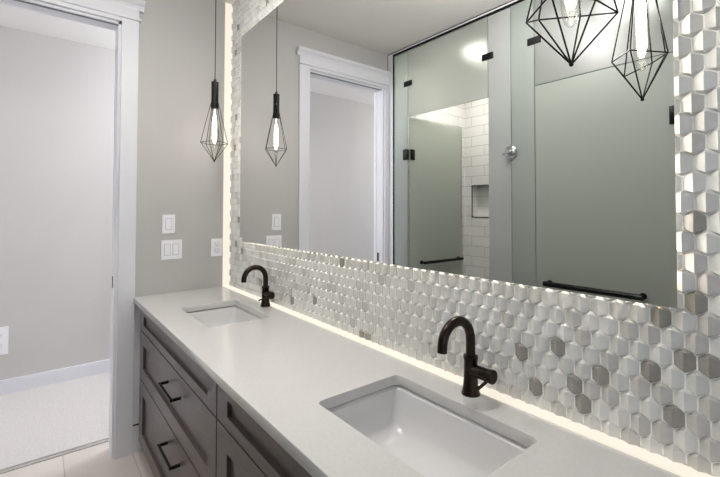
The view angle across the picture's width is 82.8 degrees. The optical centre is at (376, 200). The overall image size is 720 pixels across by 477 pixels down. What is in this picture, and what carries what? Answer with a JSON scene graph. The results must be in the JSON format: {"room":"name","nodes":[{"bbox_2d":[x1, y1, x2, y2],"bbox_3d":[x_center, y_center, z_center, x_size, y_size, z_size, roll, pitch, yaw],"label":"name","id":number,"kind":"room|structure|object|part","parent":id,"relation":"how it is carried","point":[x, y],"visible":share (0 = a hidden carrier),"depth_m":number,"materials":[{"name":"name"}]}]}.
{"room":"bathroom","nodes":[
{"label":"bathroom","id":0,"kind":"room"},
{"bbox_2d":[0,26,114,379],"bbox_3d":[-2.695,0.076,3.181,4.800,2.955,0.100,1,-2,-40],"label":"wall","id":1,"kind":"structure","parent":0,"point":[57,94],"depth_m":3.23,"materials":[{"name":"paint"}]},
{"bbox_2d":[0,326,8,354],"bbox_3d":[-2.765,1.041,3.030,0.046,0.205,0.008,1,-2,-40],"label":"wall outlet","id":2,"kind":"object","parent":1,"relation":"attached to","point":[4,331],"visible":1,"depth_m":3.03,"materials":[{"name":"white plastic"}]},
{"bbox_2d":[0,359,109,394],"bbox_3d":[-2.658,1.395,3.104,4.800,0.122,0.020,1,-2,-40],"label":"baseboard","id":3,"kind":"structure","parent":1,"relation":"attached to","point":[36,380],"depth_m":3.20,"materials":[{"name":"white paint"}]},
{"bbox_2d":[0,441,153,476],"bbox_3d":[-0.704,1.442,0.436,2.640,0.098,4.220,1,-2,-40],"label":"floor","id":4,"kind":"structure","parent":0,"point":[94,461],"depth_m":2.20,"materials":[{"name":"beige tile"}]},
{"bbox_2d":[139,310,217,476],"bbox_3d":[-0.725,1.003,1.941,0.579,0.852,1.262,1,-2,-40],"label":"vanity cabinet","id":5,"kind":"object","parent":4,"relation":"on","point":[178,418],"visible":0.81,"depth_m":1.71,"materials":[{"name":"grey wood"}]},
{"bbox_3d":[-0.859,1.050,1.681,0.041,0.010,0.210,1,-2,-40],"label":"handle","id":6,"kind":"part","parent":5,"relation":"part of","materials":[{"name":"black metal"}]},
{"bbox_3d":[-0.908,1.149,1.785,0.019,0.348,1.257,1,-2,-40],"label":"drawer","id":7,"kind":"part","parent":5,"relation":"part of","materials":[{"name":"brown wood"}]},
{"bbox_3d":[-0.859,0.788,1.687,0.041,0.010,0.210,1,-2,-40],"label":"handle","id":8,"kind":"part","parent":5,"relation":"part of","materials":[{"name":"black metal"}]},
{"bbox_3d":[-0.908,0.644,1.797,0.019,0.122,1.257,1,-2,-40],"label":"drawer","id":9,"kind":"part","parent":5,"relation":"part of","materials":[{"name":"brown wood"}]},
{"bbox_2d":[217,384,311,476],"bbox_3d":[0.090,0.981,0.961,0.579,0.852,1.279,1,-2,-40],"label":"vanity cabinet","id":10,"kind":"object","parent":4,"relation":"on","point":[244,448],"visible":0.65,"depth_m":1.13,"materials":[{"name":"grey wood"}]},
{"bbox_3d":[-0.094,0.818,0.812,0.019,0.258,1.274,1,-2,-40],"label":"drawer","id":11,"kind":"part","parent":10,"relation":"part of","materials":[{"name":"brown wood"}]},
{"bbox_2d":[134,287,681,476],"bbox_3d":[-0.324,0.551,1.486,0.561,0.030,2.680,1,-2,-40],"label":"countertop","id":12,"kind":"structure","parent":10,"relation":"on","point":[285,370],"depth_m":1.14,"materials":[{"name":"white stone"}]},
{"bbox_2d":[187,306,261,326],"bbox_3d":[-0.749,0.653,1.997,0.334,0.140,0.512,1,-2,-40],"label":"sink","id":13,"kind":"object","parent":12,"relation":"in","point":[221,316],"visible":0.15,"depth_m":2.19,"materials":[{"name":"white ceramic"}]},
{"bbox_2d":[241,265,274,306],"bbox_3d":[-0.603,0.440,2.074,0.156,0.219,0.100,1,-2,-40],"label":"faucet","id":14,"kind":"object","parent":12,"relation":"on","point":[266,294],"visible":1,"depth_m":2.10,"materials":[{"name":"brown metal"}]},
{"bbox_3d":[-0.624,0.391,2.090,0.143,0.119,0.026,1,-2,-40],"label":"spout","id":15,"kind":"part","parent":14,"relation":"part of","materials":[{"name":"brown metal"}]},
{"bbox_3d":[-0.551,0.484,2.092,0.037,0.037,0.062,1,-2,-40],"label":"handle","id":16,"kind":"part","parent":14,"relation":"part of","materials":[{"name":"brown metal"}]},
{"bbox_2d":[270,301,462,385],"bbox_3d":[-0.165,0.539,1.683,0.048,0.005,1.334,1,-2,-40],"label":"strip light","id":17,"kind":"object","parent":12,"relation":"on","point":[440,372],"depth_m":1.46,"materials":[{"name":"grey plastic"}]},
{"bbox_2d":[327,385,527,476],"bbox_3d":[0.100,0.629,0.976,0.334,0.140,0.510,1,-2,-40],"label":"sink","id":18,"kind":"object","parent":12,"relation":"in","point":[429,437],"visible":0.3,"depth_m":1.10,"materials":[{"name":"white ceramic"}]},
{"bbox_2d":[437,316,497,397],"bbox_3d":[0.233,0.417,1.065,0.156,0.219,0.100,1,-2,-40],"label":"faucet","id":19,"kind":"object","parent":12,"relation":"on","point":[473,371],"visible":1,"depth_m":1.09,"materials":[{"name":"brown metal"}]},
{"bbox_3d":[0.213,0.368,1.081,0.143,0.119,0.026,1,-2,-40],"label":"spout","id":20,"kind":"part","parent":19,"relation":"part of","materials":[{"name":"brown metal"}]},
{"bbox_3d":[0.272,0.470,1.040,0.060,0.022,0.010,1,-2,-40],"label":"lever","id":21,"kind":"part","parent":19,"relation":"part of","materials":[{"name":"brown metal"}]},
{"bbox_3d":[0.285,0.461,1.083,0.037,0.037,0.062,1,-2,-40],"label":"handle","id":22,"kind":"part","parent":19,"relation":"part of","materials":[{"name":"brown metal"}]},
{"bbox_2d":[478,384,714,476],"bbox_3d":[0.445,0.522,0.948,0.048,0.005,0.526,1,-2,-40],"label":"strip light","id":23,"kind":"object","parent":12,"relation":"on","point":[665,463],"depth_m":0.89,"materials":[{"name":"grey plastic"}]},
{"bbox_2d":[0,0,235,49],"bbox_3d":[-0.930,-1.399,1.092,4.800,0.100,5.420,1,-2,-40],"label":"ceiling","id":24,"kind":"structure","parent":0,"point":[10,16],"depth_m":3.08,"materials":[{"name":"white paint"}]},
{"bbox_2d":[200,0,227,161],"bbox_3d":[-0.926,-0.768,2.340,0.147,1.103,0.140,1,-2,-40],"label":"pendant lamp","id":25,"kind":"object","parent":24,"relation":"hanging from","point":[214,104],"visible":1,"depth_m":2.33,"materials":[{"name":"black metal"}]},
{"bbox_2d":[211,79,218,109],"bbox_3d":[-0.926,-0.609,2.336,0.043,0.172,0.043,1,-2,-40],"label":"socket","id":26,"kind":"object","parent":25,"relation":"attached to","point":[214,84],"depth_m":2.32,"materials":[{"name":"black metal"}]},
{"bbox_3d":[-0.926,-0.987,2.345,0.004,0.625,0.004,0,-1,-17],"label":"cord","id":27,"kind":"part","parent":25,"relation":"part of","materials":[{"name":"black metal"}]},
{"bbox_2d":[525,0,618,66],"bbox_3d":[0.359,-0.803,0.783,0.135,1.103,0.128,1,-1,-25],"label":"pendant lamp","id":28,"kind":"object","parent":24,"relation":"hanging from","point":[569,60],"visible":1,"depth_m":0.77,"materials":[{"name":"black metal"}]},
{"bbox_2d":[83,0,224,457],"bbox_3d":[-1.982,0.048,1.940,2.550,2.757,0.120,1,-2,-40],"label":"wall","id":29,"kind":"structure","parent":0,"point":[176,175],"depth_m":2.51,"materials":[{"name":"beige paint"}]},
{"bbox_2d":[0,0,144,459],"bbox_3d":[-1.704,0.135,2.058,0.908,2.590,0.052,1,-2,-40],"label":"trim","id":30,"kind":"structure","parent":29,"relation":"attached to","point":[126,12],"depth_m":2.31,"materials":[{"name":"white paint"}]},
{"bbox_2d":[133,305,140,424],"bbox_3d":[-1.365,0.931,2.347,0.057,0.690,0.012,1,-2,-40],"label":"trim","id":31,"kind":"structure","parent":29,"relation":"attached to","point":[137,329],"depth_m":2.33,"materials":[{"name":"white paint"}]},
{"bbox_2d":[133,423,141,453],"bbox_3d":[-1.367,1.357,2.333,0.050,0.161,0.016,1,-2,-40],"label":"baseboard","id":32,"kind":"structure","parent":29,"relation":"attached to","point":[136,445],"depth_m":2.32,"materials":[{"name":"white paint"}]},
{"bbox_2d":[162,215,174,233],"bbox_3d":[-1.254,0.143,2.460,0.070,0.114,0.008,1,-2,-40],"label":"light switch","id":33,"kind":"object","parent":29,"relation":"attached to","point":[168,221],"visible":1,"depth_m":2.46,"materials":[{"name":"white plastic"}]},
{"bbox_2d":[161,239,181,259],"bbox_3d":[-1.240,0.298,2.468,0.116,0.118,0.008,1,-2,-40],"label":"light switch","id":34,"kind":"object","parent":29,"relation":"attached to","point":[170,249],"visible":1,"depth_m":2.46,"materials":[{"name":"white plastic"}]},
{"bbox_2d":[211,238,221,256],"bbox_3d":[-1.035,0.304,2.639,0.070,0.114,0.008,1,-2,-40],"label":"wall outlet","id":35,"kind":"object","parent":29,"relation":"attached to","point":[216,244],"visible":1,"depth_m":2.63,"materials":[{"name":"white plastic"}]},
{"bbox_2d":[222,3,232,286],"bbox_3d":[-0.985,-0.373,2.698,0.049,1.874,0.004,1,-2,-40],"label":"strip light","id":36,"kind":"object","parent":29,"relation":"attached to","point":[228,7],"visible":0.79,"depth_m":2.69,"materials":[{"name":"white plastic"}]},
{"bbox_2d":[291,309,713,475],"bbox_3d":[0.311,0.035,1.245,0.090,2.757,4.120,1,-2,-40],"label":"wall","id":37,"kind":"structure","parent":0,"point":[291,309],"depth_m":0.95,"materials":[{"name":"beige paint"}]},
{"bbox_2d":[229,0,719,476],"bbox_3d":[-0.112,-0.399,1.682,0.016,1.871,2.676,1,-2,-40],"label":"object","id":38,"kind":"object","parent":37,"relation":"attached to","point":[646,376],"visible":0.77,"depth_m":0.93,"materials":[{"name":"tile"}]},
{"bbox_2d":[240,0,677,308],"bbox_3d":[-0.122,-0.405,1.673,0.016,1.270,2.236,1,-2,-40],"label":"wall mirror","id":39,"kind":"object","parent":38,"relation":"attached to","point":[446,136],"visible":1,"depth_m":1.18,"materials":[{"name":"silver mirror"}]},
{"bbox_3d":[-2.281,1.494,2.647,4.800,0.096,1.200,1,-2,-40],"label":"floor","id":40,"kind":"structure","parent":0,"visible":0},
{"bbox_2d":[0,372,109,473],"bbox_3d":[-2.280,1.436,2.640,4.790,0.017,1.175,1,-2,-40],"label":"carpet","id":41,"kind":"object","parent":40,"relation":"on","point":[43,423],"visible":0.47,"depth_m":2.64,"materials":[{"name":"white carpet"}]}
]}

